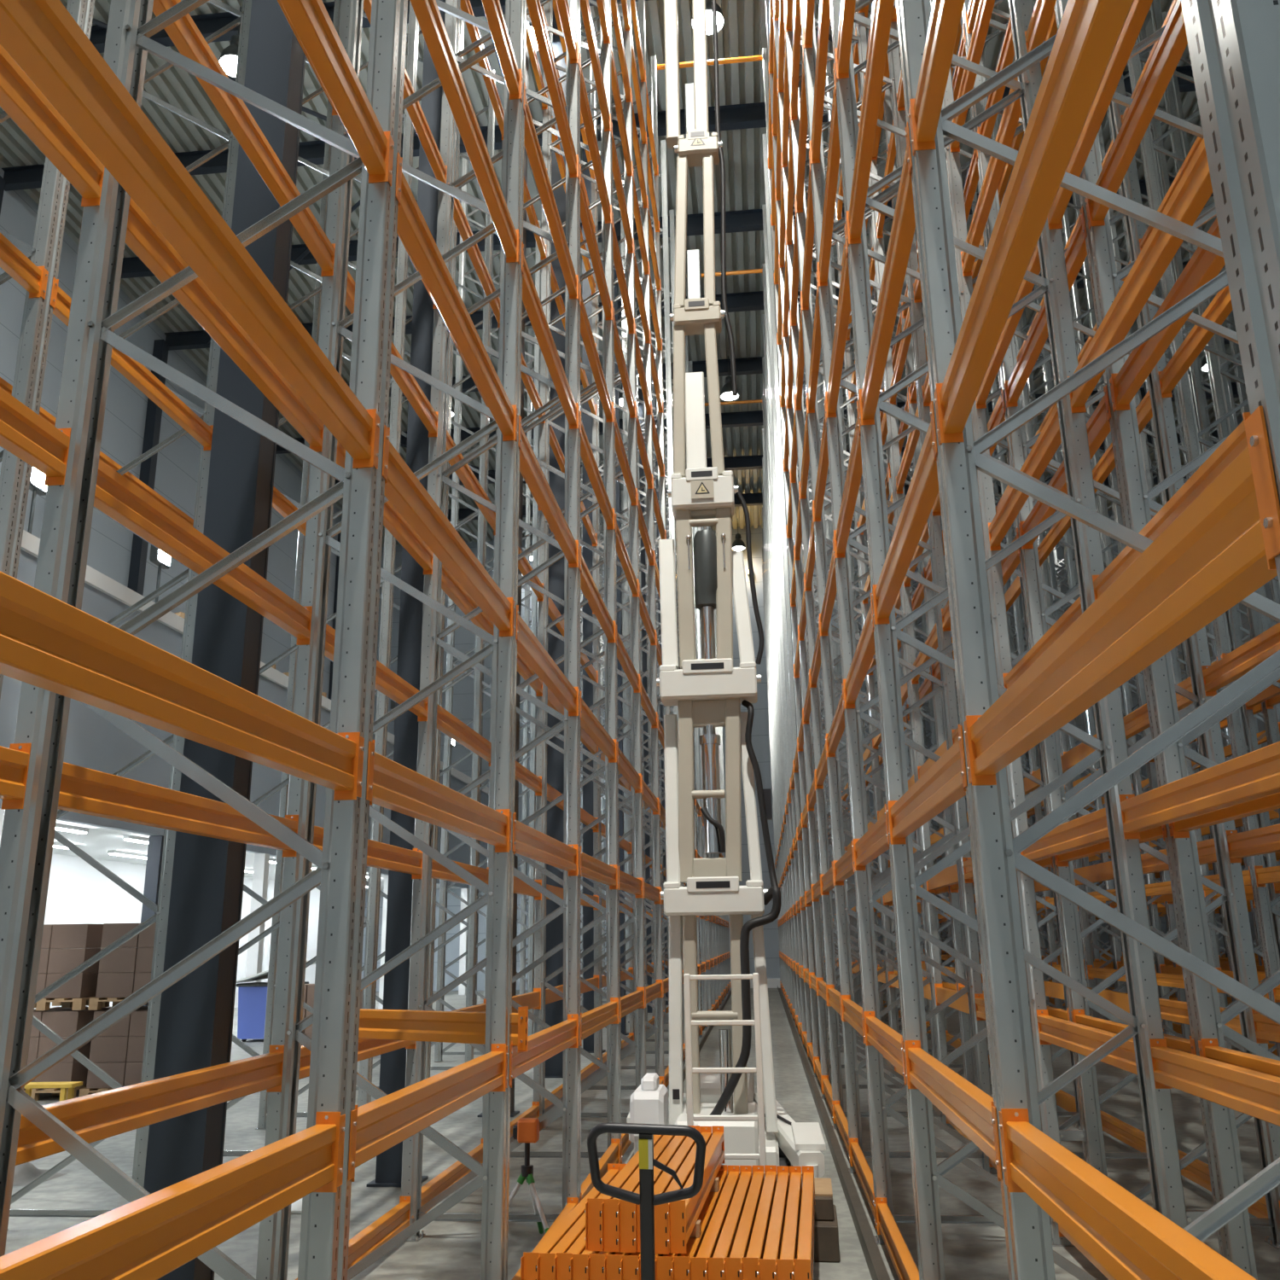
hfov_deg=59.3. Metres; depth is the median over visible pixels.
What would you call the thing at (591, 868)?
beam
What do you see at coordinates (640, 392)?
steel column
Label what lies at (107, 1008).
carton
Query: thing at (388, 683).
beam
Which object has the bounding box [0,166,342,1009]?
wall
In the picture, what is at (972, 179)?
beam
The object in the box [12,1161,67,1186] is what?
rag
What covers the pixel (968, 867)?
beam
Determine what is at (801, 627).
beam
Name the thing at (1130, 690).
frame
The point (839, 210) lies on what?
beam
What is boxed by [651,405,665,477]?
beam
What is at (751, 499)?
roof beam
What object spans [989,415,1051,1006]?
frame
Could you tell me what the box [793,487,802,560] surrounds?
beam
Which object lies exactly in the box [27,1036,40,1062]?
carton
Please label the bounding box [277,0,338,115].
beam
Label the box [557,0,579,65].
beam
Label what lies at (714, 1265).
beam
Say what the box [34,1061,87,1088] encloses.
carton
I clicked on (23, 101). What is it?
beam
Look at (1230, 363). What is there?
frame
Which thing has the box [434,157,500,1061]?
frame
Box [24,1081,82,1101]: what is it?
bench
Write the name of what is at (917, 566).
frame
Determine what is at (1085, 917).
frame
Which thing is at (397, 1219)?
beam
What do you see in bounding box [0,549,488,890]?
wall
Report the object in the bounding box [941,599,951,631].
beam
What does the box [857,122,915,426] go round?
beam
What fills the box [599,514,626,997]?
frame
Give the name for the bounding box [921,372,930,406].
beam
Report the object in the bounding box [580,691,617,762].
beam
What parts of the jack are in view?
release lever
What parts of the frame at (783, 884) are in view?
post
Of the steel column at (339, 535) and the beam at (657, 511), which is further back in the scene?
the steel column at (339, 535)
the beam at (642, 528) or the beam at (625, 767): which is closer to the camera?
the beam at (625, 767)
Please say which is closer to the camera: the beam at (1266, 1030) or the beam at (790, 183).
the beam at (1266, 1030)
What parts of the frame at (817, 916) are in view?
post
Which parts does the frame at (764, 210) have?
post, post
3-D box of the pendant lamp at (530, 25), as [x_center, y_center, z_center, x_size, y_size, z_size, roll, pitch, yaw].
[-1.963,-11.461,20.472,0.600,1.425,0.600,-2,-15,6]
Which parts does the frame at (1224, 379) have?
post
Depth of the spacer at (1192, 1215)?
5.00 m
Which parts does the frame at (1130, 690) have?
post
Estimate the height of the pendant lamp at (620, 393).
1.425 m
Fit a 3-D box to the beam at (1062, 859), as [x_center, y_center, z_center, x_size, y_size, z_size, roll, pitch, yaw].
[2.699,1.140,6.513,0.078,0.213,2.144,-2,-15,6]
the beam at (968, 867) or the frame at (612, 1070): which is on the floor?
the frame at (612, 1070)
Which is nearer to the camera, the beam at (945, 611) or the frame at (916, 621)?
the beam at (945, 611)
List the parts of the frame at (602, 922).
post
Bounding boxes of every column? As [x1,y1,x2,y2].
[0,175,5,214]
[0,808,4,842]
[128,339,168,595]
[140,835,163,1006]
[143,0,305,1279]
[244,853,269,983]
[328,532,341,699]
[366,0,445,1186]
[378,875,388,1009]
[458,888,468,994]
[477,6,529,1117]
[545,9,565,1077]
[581,139,605,1053]
[614,269,628,1035]
[638,378,652,1012]
[655,455,669,1005]
[657,478,668,971]
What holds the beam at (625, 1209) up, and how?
on the beam at (629, 1265)
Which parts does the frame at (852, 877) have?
post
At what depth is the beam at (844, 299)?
7.47 m
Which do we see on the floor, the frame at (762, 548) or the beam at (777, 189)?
the frame at (762, 548)
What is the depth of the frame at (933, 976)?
12.31 m
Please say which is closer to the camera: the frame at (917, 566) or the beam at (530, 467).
the beam at (530, 467)
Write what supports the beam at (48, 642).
attached to the frame at (26, 843)
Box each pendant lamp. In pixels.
[218,6,241,77]
[451,405,454,417]
[529,14,538,51]
[529,534,532,560]
[619,384,622,407]
[691,0,724,35]
[720,355,739,401]
[732,518,745,551]
[1200,355,1208,372]
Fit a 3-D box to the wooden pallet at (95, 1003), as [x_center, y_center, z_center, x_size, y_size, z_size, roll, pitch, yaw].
[-6.448,4.793,14.924,1.100,0.144,1.200,-2,-15,6]
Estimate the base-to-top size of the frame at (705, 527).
17.042 m
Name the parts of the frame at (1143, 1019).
post, post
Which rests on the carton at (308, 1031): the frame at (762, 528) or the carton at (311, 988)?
the carton at (311, 988)
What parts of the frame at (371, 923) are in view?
post, post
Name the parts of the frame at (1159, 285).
post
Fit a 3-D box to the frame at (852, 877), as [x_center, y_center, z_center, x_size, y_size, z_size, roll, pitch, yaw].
[5.105,-0.038,26.019,1.163,17.042,0.140,-2,-15,6]
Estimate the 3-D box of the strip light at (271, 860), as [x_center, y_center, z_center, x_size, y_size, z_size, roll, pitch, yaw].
[-9.391,5.770,29.235,0.140,0.095,1.800,-2,-15,6]
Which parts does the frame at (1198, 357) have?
post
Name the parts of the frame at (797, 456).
post, post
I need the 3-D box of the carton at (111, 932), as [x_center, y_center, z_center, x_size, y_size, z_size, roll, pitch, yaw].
[-6.738,3.913,14.898,0.492,0.309,0.550,-2,-15,6]
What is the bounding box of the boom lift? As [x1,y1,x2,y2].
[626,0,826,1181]
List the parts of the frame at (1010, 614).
post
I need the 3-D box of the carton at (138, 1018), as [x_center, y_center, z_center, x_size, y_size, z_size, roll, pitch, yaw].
[-6.225,4.946,14.568,0.492,0.309,0.550,-2,-15,6]
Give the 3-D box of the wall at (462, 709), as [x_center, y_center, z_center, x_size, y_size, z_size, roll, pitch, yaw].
[4.968,4.316,46.170,33.800,19.050,0.200,-2,-15,6]
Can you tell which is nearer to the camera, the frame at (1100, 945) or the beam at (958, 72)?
the beam at (958, 72)
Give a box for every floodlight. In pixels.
[27,466,46,534]
[149,544,171,602]
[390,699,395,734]
[451,738,454,748]
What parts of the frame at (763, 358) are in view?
post, post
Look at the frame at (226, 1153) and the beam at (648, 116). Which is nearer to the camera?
the frame at (226, 1153)
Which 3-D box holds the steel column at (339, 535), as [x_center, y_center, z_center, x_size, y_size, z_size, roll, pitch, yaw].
[-12.012,0.233,44.491,0.278,10.350,0.300,-2,-15,6]
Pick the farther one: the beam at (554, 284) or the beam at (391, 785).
the beam at (554, 284)
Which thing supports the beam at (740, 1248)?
on the wooden pallet
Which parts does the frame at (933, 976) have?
post, post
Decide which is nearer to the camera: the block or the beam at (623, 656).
the block
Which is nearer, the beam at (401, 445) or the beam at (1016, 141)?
the beam at (1016, 141)
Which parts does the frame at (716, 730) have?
post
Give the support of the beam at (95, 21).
attached to the roof beam at (209, 24)
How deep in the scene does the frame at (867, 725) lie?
29.88 m
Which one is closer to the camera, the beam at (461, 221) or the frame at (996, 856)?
the frame at (996, 856)
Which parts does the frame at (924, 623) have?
post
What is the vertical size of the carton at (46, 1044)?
0.309 m
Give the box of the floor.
[4,987,1279,1279]
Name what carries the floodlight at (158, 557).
on the trim at (30, 544)
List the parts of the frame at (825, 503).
post, post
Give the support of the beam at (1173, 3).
attached to the frame at (1206, 1019)
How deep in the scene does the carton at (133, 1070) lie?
14.16 m
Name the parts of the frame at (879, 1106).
post, foot plate, post, foot plate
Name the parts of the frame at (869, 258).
post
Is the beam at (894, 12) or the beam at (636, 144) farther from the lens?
the beam at (636, 144)
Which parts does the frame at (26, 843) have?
post, post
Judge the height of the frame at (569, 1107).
17.050 m
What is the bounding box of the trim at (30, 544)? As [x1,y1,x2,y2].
[20,529,488,795]
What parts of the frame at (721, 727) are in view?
post, post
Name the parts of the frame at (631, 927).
post, post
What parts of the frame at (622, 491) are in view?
post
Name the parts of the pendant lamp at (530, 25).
globe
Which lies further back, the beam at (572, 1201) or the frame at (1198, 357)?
the frame at (1198, 357)
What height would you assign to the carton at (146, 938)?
0.309 m
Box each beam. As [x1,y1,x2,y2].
[0,0,380,469]
[0,43,104,206]
[0,232,48,299]
[0,377,56,425]
[0,387,71,485]
[0,570,364,800]
[0,743,31,809]
[0,1111,345,1279]
[1,65,1195,191]
[15,1045,284,1165]
[50,277,213,450]
[58,762,298,857]
[64,6,402,152]
[89,0,649,52]
[93,459,312,645]
[98,450,193,526]
[121,177,1213,278]
[125,197,323,452]
[152,0,335,276]
[164,261,1188,350]
[207,199,360,345]
[272,486,306,535]
[275,382,1239,453]
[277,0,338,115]
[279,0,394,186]
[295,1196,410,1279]
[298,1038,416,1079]
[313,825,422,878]
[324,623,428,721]
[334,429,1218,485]
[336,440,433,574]
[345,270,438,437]
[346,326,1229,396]
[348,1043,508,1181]
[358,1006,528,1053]
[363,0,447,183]
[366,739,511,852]
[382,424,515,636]
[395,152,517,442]
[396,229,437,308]
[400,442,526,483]
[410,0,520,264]
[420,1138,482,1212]
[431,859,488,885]
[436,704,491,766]
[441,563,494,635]
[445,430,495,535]
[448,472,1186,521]
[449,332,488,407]
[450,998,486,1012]
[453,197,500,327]
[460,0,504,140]
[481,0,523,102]
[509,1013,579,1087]
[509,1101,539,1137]
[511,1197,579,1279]
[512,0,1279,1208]
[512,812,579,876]
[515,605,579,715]
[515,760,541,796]
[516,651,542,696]
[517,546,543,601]
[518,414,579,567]
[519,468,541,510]
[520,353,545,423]
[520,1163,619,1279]
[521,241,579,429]
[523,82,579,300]
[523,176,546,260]
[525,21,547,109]
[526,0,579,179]
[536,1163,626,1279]
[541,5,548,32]
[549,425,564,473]
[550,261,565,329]
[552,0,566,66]
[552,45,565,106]
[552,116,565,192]
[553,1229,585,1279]
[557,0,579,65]
[569,1249,599,1279]
[579,52,612,224]
[579,163,613,320]
[579,283,614,422]
[579,410,615,529]
[579,546,616,642]
[580,0,611,132]
[580,110,594,179]
[580,165,595,232]
[580,227,595,294]
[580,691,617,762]
[580,845,618,889]
[580,997,619,1046]
[580,1138,621,1201]
[584,1134,663,1250]
[587,1250,615,1279]
[596,0,610,45]
[600,1134,674,1251]
[603,1251,631,1279]
[610,0,632,103]
[610,35,633,177]
[611,122,634,253]
[612,213,635,333]
[613,308,636,418]
[614,408,638,505]
[615,513,639,597]
[616,624,640,692]
[616,741,642,792]
[616,1135,686,1252]
[619,1251,640,1279]
[620,1122,631,1163]
[621,0,631,30]
[630,0,645,81]
[630,23,647,144]
[632,97,648,209]
[633,168,649,274]
[634,244,651,343]
[634,323,652,414]
[634,1125,699,1251]
[636,407,653,488]
[637,493,655,565]
[637,1253,663,1279]
[639,582,657,645]
[645,76,658,175]
[646,136,659,232]
[648,203,661,290]
[649,267,662,350]
[651,337,663,413]
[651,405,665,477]
[653,480,666,539]
[654,1126,711,1254]
[655,1252,680,1279]
[667,1125,724,1253]
[670,1164,727,1279]
[687,1165,739,1279]
[704,1165,751,1279]
[722,1165,764,1279]
[739,1165,777,1279]
[756,1165,789,1279]
[767,69,772,169]
[768,0,773,75]
[770,129,775,225]
[771,16,777,136]
[773,0,779,20]
[773,192,779,284]
[774,87,781,200]
[774,1166,802,1279]
[776,0,785,93]
[776,259,782,344]
[778,158,785,267]
[779,328,785,407]
[780,23,789,168]
[781,235,789,337]
[782,401,789,471]
[784,0,792,33]
[785,110,794,245]
[785,315,793,408]
[785,472,792,538]
[789,0,801,122]
[789,201,798,326]
[789,399,797,483]
[792,1165,815,1279]
[793,6,853,55]
[793,302,804,410]
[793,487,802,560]
[794,37,808,213]
[797,580,806,640]
[798,399,809,499]
[800,150,814,311]
[802,0,814,49]
[803,506,815,591]
[805,270,821,413]
[808,0,830,165]
[808,617,821,687]
[812,400,828,522]
[816,63,840,287]
[818,538,837,635]
[824,223,850,418]
[825,683,844,756]
[832,401,862,558]
[832,1100,849,1163]
[833,0,855,81]
[836,170,843,221]
[840,244,844,273]
[842,593,875,708]
[845,0,894,246]
[846,309,851,340]
[848,1138,876,1228]
[852,26,858,87]
[852,803,889,870]
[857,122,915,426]
[862,1011,906,1085]
[864,1,873,77]
[868,247,875,295]
[871,401,939,624]
[872,53,889,159]
[874,1197,919,1279]
[875,119,896,238]
[880,413,887,445]
[886,724,966,844]
[887,492,894,530]
[889,307,911,404]
[891,0,896,21]
[896,67,905,110]
[896,407,919,494]
[903,521,928,587]
[903,1040,1002,1181]
[907,0,965,156]
[910,622,937,684]
[913,263,921,302]
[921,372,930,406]
[932,491,941,515]
[933,0,1134,445]
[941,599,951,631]
[945,1116,971,1140]
[949,0,994,151]
[950,20,961,75]
[951,727,958,744]
[952,23,965,101]
[960,76,1021,276]
[962,857,973,883]
[963,149,979,222]
[963,405,1279,785]
[974,993,986,1020]
[975,244,1040,408]
[977,16,1014,151]
[987,389,1005,456]
[988,404,1061,550]
[989,1157,996,1169]
[997,112,1023,207]
[998,1108,1256,1279]
[1000,527,1020,586]
[1002,596,1082,689]
[1003,205,1087,407]
[1016,296,1044,360]
[1018,384,1111,549]
[1020,808,1109,861]
[1024,0,1056,52]
[1029,402,1056,448]
[1036,1009,1137,1074]
[1037,515,1070,567]
[1040,6,1057,76]
[1047,0,1152,229]
[1054,824,1167,866]
[1058,1224,1115,1279]
[1064,139,1113,249]
[1067,137,1212,413]
[1070,1009,1196,1054]
[1077,260,1130,363]
[1084,0,1187,228]
[1092,389,1152,493]
[1092,420,1247,600]
[1099,1110,1146,1151]
[1109,217,1225,412]
[1119,740,1279,839]
[1120,0,1176,123]
[1123,678,1193,738]
[1138,136,1203,251]
[1140,838,1216,874]
[1149,1038,1279,1126]
[1157,285,1232,397]
[1158,997,1241,1034]
[1169,791,1279,837]
[1178,1149,1268,1217]
[1198,1038,1279,1077]
[1201,623,1279,696]
[1220,622,1279,659]
[1225,823,1279,862]
[1251,1008,1279,1043]
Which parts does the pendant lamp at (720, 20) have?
globe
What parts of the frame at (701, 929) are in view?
post, post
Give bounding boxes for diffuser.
[52,845,68,849]
[55,827,87,833]
[109,853,146,859]
[124,838,148,843]
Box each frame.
[0,0,94,698]
[0,0,407,1279]
[7,0,251,1230]
[223,0,329,1156]
[255,0,418,1129]
[256,0,526,1279]
[355,9,464,1090]
[401,0,581,1241]
[430,69,495,1070]
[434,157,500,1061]
[473,220,541,1048]
[482,0,621,1163]
[516,320,534,982]
[519,328,534,994]
[533,0,646,1129]
[580,0,664,1098]
[580,384,582,929]
[580,459,582,1012]
[580,459,605,1006]
[581,466,606,1005]
[590,55,669,1069]
[599,490,628,998]
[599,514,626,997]
[612,139,685,1060]
[620,209,686,1041]
[621,571,626,983]
[634,288,702,1037]
[641,323,707,1028]
[651,360,711,1013]
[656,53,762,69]
[663,433,718,1009]
[665,439,715,1006]
[674,526,723,1000]
[676,526,721,1005]
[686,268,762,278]
[693,609,727,994]
[693,609,729,991]
[693,727,731,989]
[696,526,726,997]
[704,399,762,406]
[762,42,897,1076]
[762,131,881,1059]
[762,203,865,1047]
[762,262,858,1035]
[762,314,841,1027]
[762,357,840,1020]
[762,395,825,1014]
[762,428,826,1008]
[762,456,826,1004]
[762,483,785,1000]
[762,506,785,996]
[762,528,783,993]
[762,547,782,990]
[762,564,781,988]
[765,0,904,1099]
[773,0,955,1129]
[783,0,997,1174]
[800,0,1074,1246]
[808,481,837,980]
[819,352,901,1022]
[829,0,1187,1279]
[830,232,947,1040]
[837,159,957,1052]
[837,256,930,1035]
[843,351,901,1019]
[843,391,888,1012]
[853,10,991,1086]
[857,99,989,1067]
[883,17,1081,1129]
[896,0,1279,1279]
[897,614,924,952]
[900,579,945,982]
[901,454,982,984]
[901,567,947,954]
[907,425,978,983]
[914,569,947,944]
[916,565,974,978]
[916,616,948,983]
[941,519,983,984]
[960,7,1149,1171]
[961,0,1279,1249]
[971,190,1124,1016]
[974,284,1090,1014]
[985,381,1099,1017]
[985,394,1049,954]
[989,412,1064,1007]
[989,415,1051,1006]
[992,116,1174,1035]
[1003,536,1047,931]
[1009,577,1048,948]
[1012,522,1058,949]
[1020,244,1163,1033]
[1033,295,1126,1020]
[1043,68,1232,1049]
[1050,528,1113,987]
[1053,537,1116,990]
[1054,0,1279,1279]
[1056,543,1110,935]
[1057,558,1114,987]
[1060,408,1169,993]
[1061,221,1176,1036]
[1071,148,1239,1050]
[1092,405,1176,993]
[1100,22,1279,1052]
[1103,441,1177,997]
[1106,11,1279,1052]
[1107,505,1167,933]
[1127,40,1279,1057]
[1129,319,1256,1006]
[1143,381,1233,1001]
[1146,425,1227,995]
[1150,0,1279,820]
[1157,231,1278,965]
[1174,354,1279,942]
[1180,0,1279,587]
[1201,309,1279,823]
[1203,205,1276,628]
[1220,267,1279,622]
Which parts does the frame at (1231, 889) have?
post, post, foot plate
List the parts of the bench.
leg, seat, leg, leg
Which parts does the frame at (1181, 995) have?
post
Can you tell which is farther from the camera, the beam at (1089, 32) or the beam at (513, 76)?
the beam at (513, 76)
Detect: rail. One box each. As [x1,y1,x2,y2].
[627,989,731,1163]
[777,985,890,1279]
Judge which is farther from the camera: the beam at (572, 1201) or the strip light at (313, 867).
the strip light at (313, 867)
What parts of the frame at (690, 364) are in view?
post, post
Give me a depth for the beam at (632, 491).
12.17 m
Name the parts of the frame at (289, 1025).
post, post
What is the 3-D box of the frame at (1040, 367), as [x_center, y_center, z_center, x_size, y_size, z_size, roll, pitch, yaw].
[9.461,-0.215,25.595,1.163,17.042,0.140,-2,-15,6]
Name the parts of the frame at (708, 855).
post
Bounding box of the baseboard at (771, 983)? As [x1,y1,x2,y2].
[730,978,884,988]
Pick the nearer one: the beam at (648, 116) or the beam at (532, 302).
the beam at (532, 302)
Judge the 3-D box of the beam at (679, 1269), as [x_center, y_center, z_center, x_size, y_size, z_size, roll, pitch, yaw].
[0.336,3.039,5.838,0.078,0.213,2.144,-3,-15,8]
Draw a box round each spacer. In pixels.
[1058,1129,1085,1140]
[1186,1210,1223,1227]
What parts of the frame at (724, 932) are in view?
post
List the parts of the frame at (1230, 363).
post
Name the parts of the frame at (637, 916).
post, post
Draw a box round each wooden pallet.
[23,1085,98,1100]
[34,996,109,1010]
[78,1088,112,1097]
[87,997,148,1010]
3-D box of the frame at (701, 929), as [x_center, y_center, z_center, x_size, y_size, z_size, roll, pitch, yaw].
[0.740,0.122,26.381,1.163,17.042,0.140,-2,-15,6]
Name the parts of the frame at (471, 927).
post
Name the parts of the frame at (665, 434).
post, post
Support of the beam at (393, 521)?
attached to the frame at (569, 1107)
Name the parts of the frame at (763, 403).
post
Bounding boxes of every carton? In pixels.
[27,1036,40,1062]
[30,1009,59,1036]
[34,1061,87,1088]
[35,973,46,998]
[37,1036,91,1062]
[38,948,50,973]
[40,924,64,948]
[40,1008,102,1036]
[44,971,98,998]
[47,948,100,973]
[49,1006,72,1009]
[50,924,103,948]
[69,1006,111,1010]
[86,1062,126,1088]
[89,1035,129,1062]
[93,1008,146,1036]
[95,971,137,997]
[98,947,138,972]
[100,923,139,948]
[123,1062,142,1086]
[126,1035,145,1062]
[128,1008,147,1035]
[133,971,151,993]
[134,947,153,971]
[137,922,156,947]
[302,983,312,1009]
[302,1009,306,1033]
[304,1009,312,1034]
[306,983,314,1007]
[360,989,362,1008]
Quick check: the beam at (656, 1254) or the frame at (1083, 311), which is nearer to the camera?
the beam at (656, 1254)
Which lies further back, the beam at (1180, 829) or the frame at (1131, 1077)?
the frame at (1131, 1077)
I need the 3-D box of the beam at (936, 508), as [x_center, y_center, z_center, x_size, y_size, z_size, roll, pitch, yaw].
[2.661,-1.525,9.513,0.078,0.213,2.144,-2,-15,6]
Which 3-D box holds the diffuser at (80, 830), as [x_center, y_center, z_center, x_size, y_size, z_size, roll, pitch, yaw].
[-10.387,3.354,19.997,0.110,0.023,1.720,-2,-15,6]
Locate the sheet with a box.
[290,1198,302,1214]
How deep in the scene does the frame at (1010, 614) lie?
22.74 m
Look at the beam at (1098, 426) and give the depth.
6.96 m
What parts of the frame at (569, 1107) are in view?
foot plate, post, post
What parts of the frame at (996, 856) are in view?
post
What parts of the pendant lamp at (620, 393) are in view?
globe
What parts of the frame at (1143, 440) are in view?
post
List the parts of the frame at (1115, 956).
post, post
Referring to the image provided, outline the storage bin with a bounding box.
[236,960,315,1041]
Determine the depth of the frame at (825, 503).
23.77 m
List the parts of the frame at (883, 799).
post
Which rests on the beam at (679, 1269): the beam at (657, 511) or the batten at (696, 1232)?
the batten at (696, 1232)
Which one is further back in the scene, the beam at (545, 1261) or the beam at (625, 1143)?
the beam at (625, 1143)
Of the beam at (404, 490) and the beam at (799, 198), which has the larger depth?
the beam at (799, 198)
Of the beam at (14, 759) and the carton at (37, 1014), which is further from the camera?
the carton at (37, 1014)
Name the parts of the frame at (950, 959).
post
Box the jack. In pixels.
[586,1122,705,1279]
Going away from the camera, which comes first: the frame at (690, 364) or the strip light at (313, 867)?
the frame at (690, 364)
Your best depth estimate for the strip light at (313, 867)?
31.47 m
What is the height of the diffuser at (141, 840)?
0.023 m
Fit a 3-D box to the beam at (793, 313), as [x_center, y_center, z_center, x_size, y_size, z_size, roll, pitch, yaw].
[1.740,-4.155,12.600,0.078,0.213,2.144,-2,-15,6]
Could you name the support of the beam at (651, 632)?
attached to the frame at (637, 916)
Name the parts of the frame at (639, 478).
post, post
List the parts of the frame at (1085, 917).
post, post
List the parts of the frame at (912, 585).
post, post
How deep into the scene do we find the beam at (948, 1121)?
10.58 m
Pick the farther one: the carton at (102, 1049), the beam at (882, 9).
the carton at (102, 1049)
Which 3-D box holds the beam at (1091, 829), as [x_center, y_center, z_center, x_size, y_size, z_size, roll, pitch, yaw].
[2.479,1.149,6.534,0.078,0.213,2.144,-2,-15,6]
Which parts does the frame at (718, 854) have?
post, post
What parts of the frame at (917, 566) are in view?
post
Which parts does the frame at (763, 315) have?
post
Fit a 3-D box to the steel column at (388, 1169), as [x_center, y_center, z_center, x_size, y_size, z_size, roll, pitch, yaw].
[-2.073,-4.583,11.407,0.400,18.500,0.340,-2,-15,6]
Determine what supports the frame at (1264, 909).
on the floor
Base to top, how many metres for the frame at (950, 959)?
17.042 m
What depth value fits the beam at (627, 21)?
14.66 m
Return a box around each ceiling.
[0,0,1241,546]
[52,820,460,890]
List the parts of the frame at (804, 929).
post, post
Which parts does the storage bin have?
lid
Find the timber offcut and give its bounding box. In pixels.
[174,611,185,618]
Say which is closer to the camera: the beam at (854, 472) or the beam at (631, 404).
the beam at (854, 472)
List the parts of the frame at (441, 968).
post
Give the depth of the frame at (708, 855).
28.76 m
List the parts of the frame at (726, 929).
post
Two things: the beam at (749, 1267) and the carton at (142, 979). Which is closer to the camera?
the beam at (749, 1267)
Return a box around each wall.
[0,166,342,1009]
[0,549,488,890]
[360,509,1167,991]
[1158,413,1279,951]
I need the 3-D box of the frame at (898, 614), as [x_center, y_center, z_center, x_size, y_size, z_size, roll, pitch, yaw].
[10.195,4.893,44.757,1.163,17.042,0.140,-2,-15,6]
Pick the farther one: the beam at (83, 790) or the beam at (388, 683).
the beam at (388, 683)
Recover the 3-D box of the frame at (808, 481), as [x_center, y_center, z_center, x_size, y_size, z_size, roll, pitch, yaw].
[5.791,1.647,32.363,1.163,17.042,0.140,-2,-15,6]
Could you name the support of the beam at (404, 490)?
attached to the frame at (26, 843)
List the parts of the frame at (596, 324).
post, post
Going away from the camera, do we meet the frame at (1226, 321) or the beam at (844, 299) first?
the beam at (844, 299)
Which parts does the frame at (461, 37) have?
post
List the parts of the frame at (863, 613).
post, post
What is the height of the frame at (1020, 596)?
17.042 m
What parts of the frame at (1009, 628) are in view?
post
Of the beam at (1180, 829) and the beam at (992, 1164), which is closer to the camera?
the beam at (1180, 829)
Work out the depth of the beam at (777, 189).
15.81 m
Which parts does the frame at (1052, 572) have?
post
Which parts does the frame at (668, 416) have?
post, post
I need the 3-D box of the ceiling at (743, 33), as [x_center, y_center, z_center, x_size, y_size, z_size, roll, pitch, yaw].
[1.971,-11.966,22.158,34.000,0.300,55.500,-2,-15,6]
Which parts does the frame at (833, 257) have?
post, post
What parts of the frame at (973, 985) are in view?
post, post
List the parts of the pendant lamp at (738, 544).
globe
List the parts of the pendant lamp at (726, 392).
globe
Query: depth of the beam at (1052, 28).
10.72 m
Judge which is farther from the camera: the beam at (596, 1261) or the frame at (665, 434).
the frame at (665, 434)
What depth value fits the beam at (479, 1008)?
9.18 m
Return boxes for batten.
[689,1220,701,1237]
[709,1177,719,1192]
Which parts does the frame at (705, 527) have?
post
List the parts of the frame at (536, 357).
post, post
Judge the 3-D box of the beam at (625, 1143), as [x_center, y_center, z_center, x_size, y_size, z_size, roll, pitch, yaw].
[-0.077,4.536,10.422,0.078,0.213,2.144,-2,-15,6]
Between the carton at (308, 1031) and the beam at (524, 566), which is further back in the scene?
the carton at (308, 1031)
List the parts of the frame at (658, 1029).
post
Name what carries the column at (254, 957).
on the floor
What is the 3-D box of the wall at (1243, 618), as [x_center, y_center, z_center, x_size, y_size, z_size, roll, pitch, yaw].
[18.814,-3.395,18.062,0.200,19.050,54.900,-2,-15,6]
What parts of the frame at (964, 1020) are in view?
post, post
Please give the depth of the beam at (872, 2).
13.72 m
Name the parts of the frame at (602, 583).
post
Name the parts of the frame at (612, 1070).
post, post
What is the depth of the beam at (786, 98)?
13.33 m
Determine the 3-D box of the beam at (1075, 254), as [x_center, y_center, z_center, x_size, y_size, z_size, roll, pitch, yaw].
[2.651,-2.096,7.377,0.078,0.213,2.144,-2,-15,6]
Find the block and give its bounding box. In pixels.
[813,1177,839,1262]
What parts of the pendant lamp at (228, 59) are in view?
globe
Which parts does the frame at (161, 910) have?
post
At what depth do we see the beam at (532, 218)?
13.40 m
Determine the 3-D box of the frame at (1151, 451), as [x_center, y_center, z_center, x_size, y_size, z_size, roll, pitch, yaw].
[14.274,0.731,29.401,1.163,17.042,0.140,-2,-15,6]
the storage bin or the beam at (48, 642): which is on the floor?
the storage bin
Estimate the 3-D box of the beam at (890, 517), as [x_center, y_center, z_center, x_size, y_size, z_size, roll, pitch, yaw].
[3.102,-1.481,14.031,0.078,0.213,2.144,-2,-15,6]
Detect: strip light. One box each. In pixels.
[52,842,77,849]
[55,823,88,833]
[107,849,147,859]
[122,835,148,843]
[244,867,253,872]
[269,858,276,863]
[311,865,318,869]

